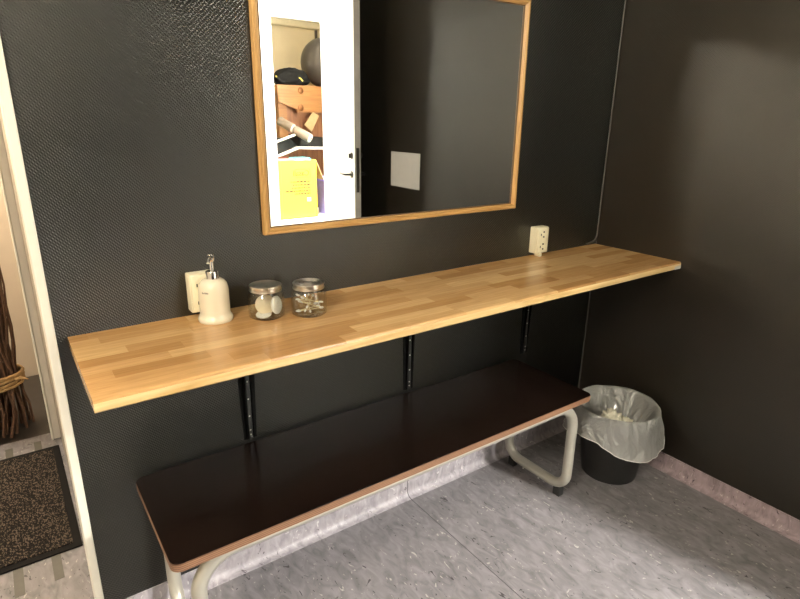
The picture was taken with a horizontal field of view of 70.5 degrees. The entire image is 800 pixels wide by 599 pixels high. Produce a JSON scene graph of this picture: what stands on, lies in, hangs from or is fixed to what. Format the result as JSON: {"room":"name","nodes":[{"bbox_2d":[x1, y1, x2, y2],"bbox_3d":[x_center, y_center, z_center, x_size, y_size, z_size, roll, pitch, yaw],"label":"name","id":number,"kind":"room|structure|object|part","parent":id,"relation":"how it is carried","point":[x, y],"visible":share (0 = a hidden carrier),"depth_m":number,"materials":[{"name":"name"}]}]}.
{"room":"changing room","nodes":[
{"label":"changing room","id":0,"kind":"room"},
{"bbox_2d":[0,181,38,376],"bbox_3d":[-2.351,-0.720,2.558,1.150,2.500,0.100,-11,21,-34],"label":"wall","id":1,"kind":"structure","parent":0,"point":[25,354],"depth_m":2.98,"materials":[{"name":"beige paint"}]},
{"bbox_2d":[0,107,69,469],"bbox_3d":[-1.167,-0.449,1.768,0.078,2.500,1.170,-11,21,-34],"label":"wall","id":2,"kind":"structure","parent":0,"point":[1,118],"depth_m":2.15,"materials":[{"name":"grey paint"}]},
{"bbox_2d":[0,122,60,439],"bbox_3d":[-1.895,-0.308,1.982,0.922,2.080,0.070,-11,21,-34],"label":"trim","id":3,"kind":"structure","parent":2,"relation":"attached to","point":[4,166],"depth_m":2.30,"materials":[{"name":"grey paint"}]},
{"bbox_2d":[0,0,624,598],"bbox_3d":[-0.381,-0.371,1.559,2.950,2.500,0.100,-11,21,-34],"label":"wall","id":4,"kind":"structure","parent":0,"point":[136,119],"depth_m":1.49,"materials":[{"name":"black paint"}]},
{"bbox_2d":[0,36,103,598],"bbox_3d":[-1.211,-0.004,1.062,0.922,2.080,0.122,-11,21,-34],"label":"trim","id":5,"kind":"structure","parent":4,"relation":"attached to","point":[6,103],"depth_m":1.30,"materials":[{"name":"beige paint"}]},
{"bbox_2d":[185,269,208,312],"bbox_3d":[-0.519,-0.021,1.480,0.064,0.102,0.044,-11,21,-34],"label":"wall socket","id":6,"kind":"object","parent":4,"relation":"attached to","point":[193,279],"visible":0.38,"depth_m":1.45,"materials":[{"name":"beige plastic"}]},
{"bbox_2d":[195,277,205,290],"bbox_3d":[-0.507,-0.038,1.457,0.041,0.041,0.003,-11,21,-34],"label":"outlet","id":7,"kind":"object","parent":6,"relation":"attached to","point":[197,279],"depth_m":1.45,"materials":[{"name":"plastic"}]},
{"bbox_2d":[237,374,256,439],"bbox_3d":[-0.361,0.269,1.528,0.060,0.391,0.300,-11,21,-34],"label":"shelf bracket","id":8,"kind":"object","parent":4,"relation":"attached to","point":[246,384],"visible":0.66,"depth_m":1.66,"materials":[{"name":"black metal"}]},
{"bbox_3d":[-0.444,0.236,1.641,0.012,0.374,0.007,-11,21,-34],"label":"rail","id":9,"kind":"part","parent":8,"relation":"part of","materials":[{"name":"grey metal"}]},
{"bbox_2d":[126,415,565,598],"bbox_3d":[0.016,0.726,2.136,2.027,0.069,0.028,-11,21,-34],"label":"baseboard","id":10,"kind":"structure","parent":4,"relation":"attached to","point":[236,565],"depth_m":2.02,"materials":[{"name":"purple plastic"}]},
{"bbox_2d":[67,244,680,412],"bbox_3d":[0.140,-0.014,1.751,2.003,0.027,0.387,-11,21,-34],"label":"wall shelf","id":11,"kind":"object","parent":4,"relation":"attached to","point":[129,365],"visible":1,"depth_m":1.45,"materials":[{"name":"brown wood"}]},
{"bbox_2d":[198,253,233,324],"bbox_3d":[-0.478,-0.032,1.448,0.088,0.176,0.088,-11,21,-34],"label":"soap dispenser","id":12,"kind":"object","parent":11,"relation":"on","point":[213,290],"visible":1,"depth_m":1.43,"materials":[{"name":"beige ceramic"}]},
{"bbox_2d":[198,277,233,324],"bbox_3d":[-0.478,-0.002,1.457,0.088,0.112,0.088,-11,21,-34],"label":"bottle","id":13,"kind":"object","parent":12,"relation":"attached to","point":[213,292],"depth_m":1.43,"materials":[{"name":"beige ceramic"}]},
{"bbox_2d":[247,280,284,320],"bbox_3d":[-0.353,0.001,1.492,0.094,0.088,0.094,-11,21,-34],"label":"glass jar","id":14,"kind":"object","parent":11,"relation":"on","point":[262,286],"visible":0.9,"depth_m":1.47,"materials":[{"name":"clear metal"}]},
{"bbox_2d":[256,312,270,318],"bbox_3d":[-0.358,0.039,1.485,0.040,0.013,0.040,-11,21,-34],"label":"pad","id":15,"kind":"object","parent":14,"relation":"in","point":[259,315],"visible":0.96,"depth_m":1.47,"materials":[{"name":"white fabric"}]},
{"bbox_2d":[255,295,272,313],"bbox_3d":[-0.354,0.013,1.490,0.052,0.047,0.032,-11,21,-34],"label":"pad","id":16,"kind":"object","parent":14,"relation":"in","point":[263,302],"visible":0.91,"depth_m":1.49,"materials":[{"name":"white fabric"}]},
{"bbox_3d":[-0.352,-0.033,1.481,0.084,0.016,0.084,-11,21,-34],"label":"lid","id":17,"kind":"part","parent":14,"relation":"part of","materials":[{"name":"silver metal"}]},
{"bbox_2d":[271,296,281,313],"bbox_3d":[-0.326,0.014,1.492,0.014,0.048,0.048,7,19,18],"label":"pad","id":18,"kind":"object","parent":14,"relation":"in","point":[276,303],"visible":1,"depth_m":1.49,"materials":[{"name":"white fabric"}]},
{"bbox_2d":[291,278,326,317],"bbox_3d":[-0.244,-0.006,1.518,0.094,0.088,0.094,-11,21,-34],"label":"glass jar","id":19,"kind":"object","parent":11,"relation":"on","point":[303,284],"visible":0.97,"depth_m":1.49,"materials":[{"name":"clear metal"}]},
{"bbox_3d":[-0.244,-0.040,1.507,0.084,0.016,0.084,-11,21,-34],"label":"lid","id":20,"kind":"part","parent":19,"relation":"part of","materials":[{"name":"silver metal"}]},
{"bbox_2d":[295,298,322,302],"bbox_3d":[-0.243,0.003,1.521,0.075,0.012,0.006,1,18,0],"label":"bud","id":21,"kind":"object","parent":19,"relation":"in","point":[296,298],"visible":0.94,"depth_m":1.52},
{"bbox_2d":[248,0,530,234],"bbox_3d":[0.029,-0.586,1.715,0.972,0.692,0.021,-11,21,-34],"label":"wall mirror","id":22,"kind":"object","parent":4,"relation":"attached to","point":[367,111],"visible":1,"depth_m":1.68,"materials":[{"name":"brown mirror"}]},
{"bbox_2d":[403,334,414,389],"bbox_3d":[0.117,0.172,1.851,0.060,0.391,0.300,-11,21,-34],"label":"shelf bracket","id":23,"kind":"object","parent":4,"relation":"attached to","point":[408,341],"visible":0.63,"depth_m":1.99,"materials":[{"name":"black metal"}]},
{"bbox_3d":[0.034,0.139,1.964,0.012,0.374,0.007,-11,21,-34],"label":"rail","id":24,"kind":"part","parent":23,"relation":"part of","materials":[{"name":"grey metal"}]},
{"bbox_2d":[520,305,531,353],"bbox_3d":[0.600,0.074,2.179,0.060,0.391,0.300,-11,21,-34],"label":"shelf bracket","id":25,"kind":"object","parent":4,"relation":"attached to","point":[526,312],"visible":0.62,"depth_m":2.31,"materials":[{"name":"black metal"}]},
{"bbox_3d":[0.517,0.042,2.291,0.012,0.374,0.007,-11,21,-34],"label":"rail","id":26,"kind":"part","parent":25,"relation":"part of","materials":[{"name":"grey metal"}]},
{"bbox_2d":[529,225,548,256],"bbox_3d":[0.541,-0.227,2.200,0.064,0.114,0.044,-11,21,-34],"label":"wall socket","id":27,"kind":"object","parent":4,"relation":"attached to","point":[538,243],"visible":1,"depth_m":2.18,"materials":[{"name":"beige plastic"}]},
{"bbox_2d":[578,291,590,387],"bbox_3d":[0.841,0.154,2.570,0.005,0.773,0.005,-11,21,-34],"label":"cable","id":28,"kind":"object","parent":4,"relation":"attached to","point":[590,291],"visible":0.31,"depth_m":2.58,"materials":[{"name":"black plastic"}]},
{"bbox_2d":[585,0,625,244],"bbox_3d":[0.830,-1.010,2.176,0.072,1.627,0.008,-11,21,-34],"label":"cable","id":29,"kind":"object","parent":4,"relation":"attached to","point":[625,0],"visible":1,"depth_m":2.29,"materials":[{"name":"black plastic"}]},
{"bbox_2d":[0,374,799,598],"bbox_3d":[1.108,1.122,1.163,4.650,0.060,7.200,-11,21,-34],"label":"floor","id":30,"kind":"structure","parent":0,"point":[497,530],"depth_m":1.91,"materials":[{"name":"grey plastic"}]},
{"bbox_2d":[5,448,13,458],"bbox_3d":[-1.655,0.654,2.398,0.027,0.001,0.085,-11,21,-34],"label":"tape","id":31,"kind":"object","parent":30,"relation":"on","point":[9,452],"visible":1,"depth_m":2.40,"materials":[{"name":"beige plastic"}]},
{"bbox_2d":[0,267,34,437],"bbox_3d":[-1.843,-0.023,2.373,0.340,1.294,0.314,-11,21,-34],"label":"bundle","id":32,"kind":"object","parent":30,"relation":"on","point":[12,375],"visible":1,"depth_m":2.50,"materials":[{"name":"brown plant"}]},
{"bbox_2d":[13,567,25,597],"bbox_3d":[-1.173,0.871,1.742,0.027,0.001,0.129,-11,21,-34],"label":"tape","id":33,"kind":"object","parent":30,"relation":"on","point":[18,575],"visible":1,"depth_m":1.74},
{"bbox_2d":[34,441,41,450],"bbox_3d":[-1.571,0.636,2.456,0.027,0.001,0.085,-11,21,-34],"label":"tape","id":34,"kind":"object","parent":30,"relation":"on","point":[37,445],"visible":1,"depth_m":2.46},
{"bbox_2d":[0,445,82,574],"bbox_3d":[-1.581,0.788,1.968,0.757,0.009,0.733,-11,21,-34],"label":"door mat","id":35,"kind":"object","parent":30,"relation":"on","point":[38,520],"visible":1,"depth_m":2.04,"materials":[{"name":"brown speckled coir fibre"},{"name":"black rubber"}]},
{"bbox_2d":[51,554,64,580],"bbox_3d":[-1.091,0.852,1.804,0.027,0.001,0.119,-11,21,-34],"label":"tape","id":36,"kind":"object","parent":30,"relation":"on","point":[57,564],"visible":1,"depth_m":1.80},
{"bbox_2d":[136,359,589,598],"bbox_3d":[-0.014,0.623,1.833,1.444,0.450,0.380,-11,21,-34],"label":"bench","id":37,"kind":"object","parent":30,"relation":"on","point":[204,511],"visible":1,"depth_m":1.61,"materials":[{"name":"brown laminate"}]},
{"bbox_3d":[-0.599,0.695,1.588,0.114,0.397,0.084,-11,21,-34],"label":"leg","id":38,"kind":"part","parent":37,"relation":"part of","materials":[{"name":"grey metal"}]},
{"bbox_3d":[-0.454,0.759,1.394,0.114,0.397,0.084,-11,21,-34],"label":"leg","id":39,"kind":"part","parent":37,"relation":"part of","materials":[{"name":"grey metal"}]},
{"bbox_3d":[0.082,0.489,1.673,1.160,0.037,0.037,-11,21,-34],"label":"rail","id":40,"kind":"part","parent":37,"relation":"part of","materials":[{"name":"grey metal"}]},
{"bbox_3d":[0.441,0.484,2.292,0.114,0.397,0.084,-11,21,-34],"label":"leg","id":41,"kind":"part","parent":37,"relation":"part of","materials":[{"name":"grey metal"}]},
{"bbox_3d":[0.585,0.549,2.097,0.114,0.397,0.084,-11,21,-34],"label":"leg","id":42,"kind":"part","parent":37,"relation":"part of","materials":[{"name":"grey metal"}]},
{"bbox_2d":[580,436,639,484],"bbox_3d":[0.864,0.562,2.301,0.302,0.304,0.302,-11,21,-34],"label":"waste bin","id":43,"kind":"object","parent":30,"relation":"on","point":[598,463],"visible":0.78,"depth_m":2.23,"materials":[{"name":"black plastic"}]},
{"bbox_2d":[563,385,664,462],"bbox_3d":[0.853,0.489,2.271,0.366,0.168,0.364,-11,21,-34],"label":"liner","id":44,"kind":"object","parent":43,"relation":"in","point":[641,440],"visible":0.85,"depth_m":2.17,"materials":[{"name":"white plastic"}]},
{"bbox_2d":[601,407,621,420],"bbox_3d":[0.842,0.474,2.254,0.098,0.091,0.086,-11,21,-34],"label":"crumpled tissue","id":45,"kind":"object","parent":44,"relation":"in","point":[612,414],"visible":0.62,"depth_m":2.23,"materials":[{"name":"white paper"}]},
{"bbox_2d":[622,416,633,421],"bbox_3d":[0.907,0.490,2.271,0.055,0.044,0.055,0,18,-1],"label":"crumpled tissue","id":46,"kind":"object","parent":44,"relation":"in","point":[626,419],"visible":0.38,"depth_m":2.26,"materials":[{"name":"white paper"}]},
{"bbox_2d":[579,0,799,519],"bbox_3d":[1.579,-0.311,1.458,0.120,2.500,2.550,-11,21,-34],"label":"wall","id":47,"kind":"structure","parent":0,"point":[702,172],"depth_m":2.04,"materials":[{"name":"brown paint"}]},
{"bbox_2d":[646,451,799,543],"bbox_3d":[1.436,0.830,1.877,0.028,0.069,2.120,-11,21,-34],"label":"baseboard","id":48,"kind":"structure","parent":47,"relation":"attached to","point":[757,511],"depth_m":2.14,"materials":[{"name":"purple plastic"}]}
]}

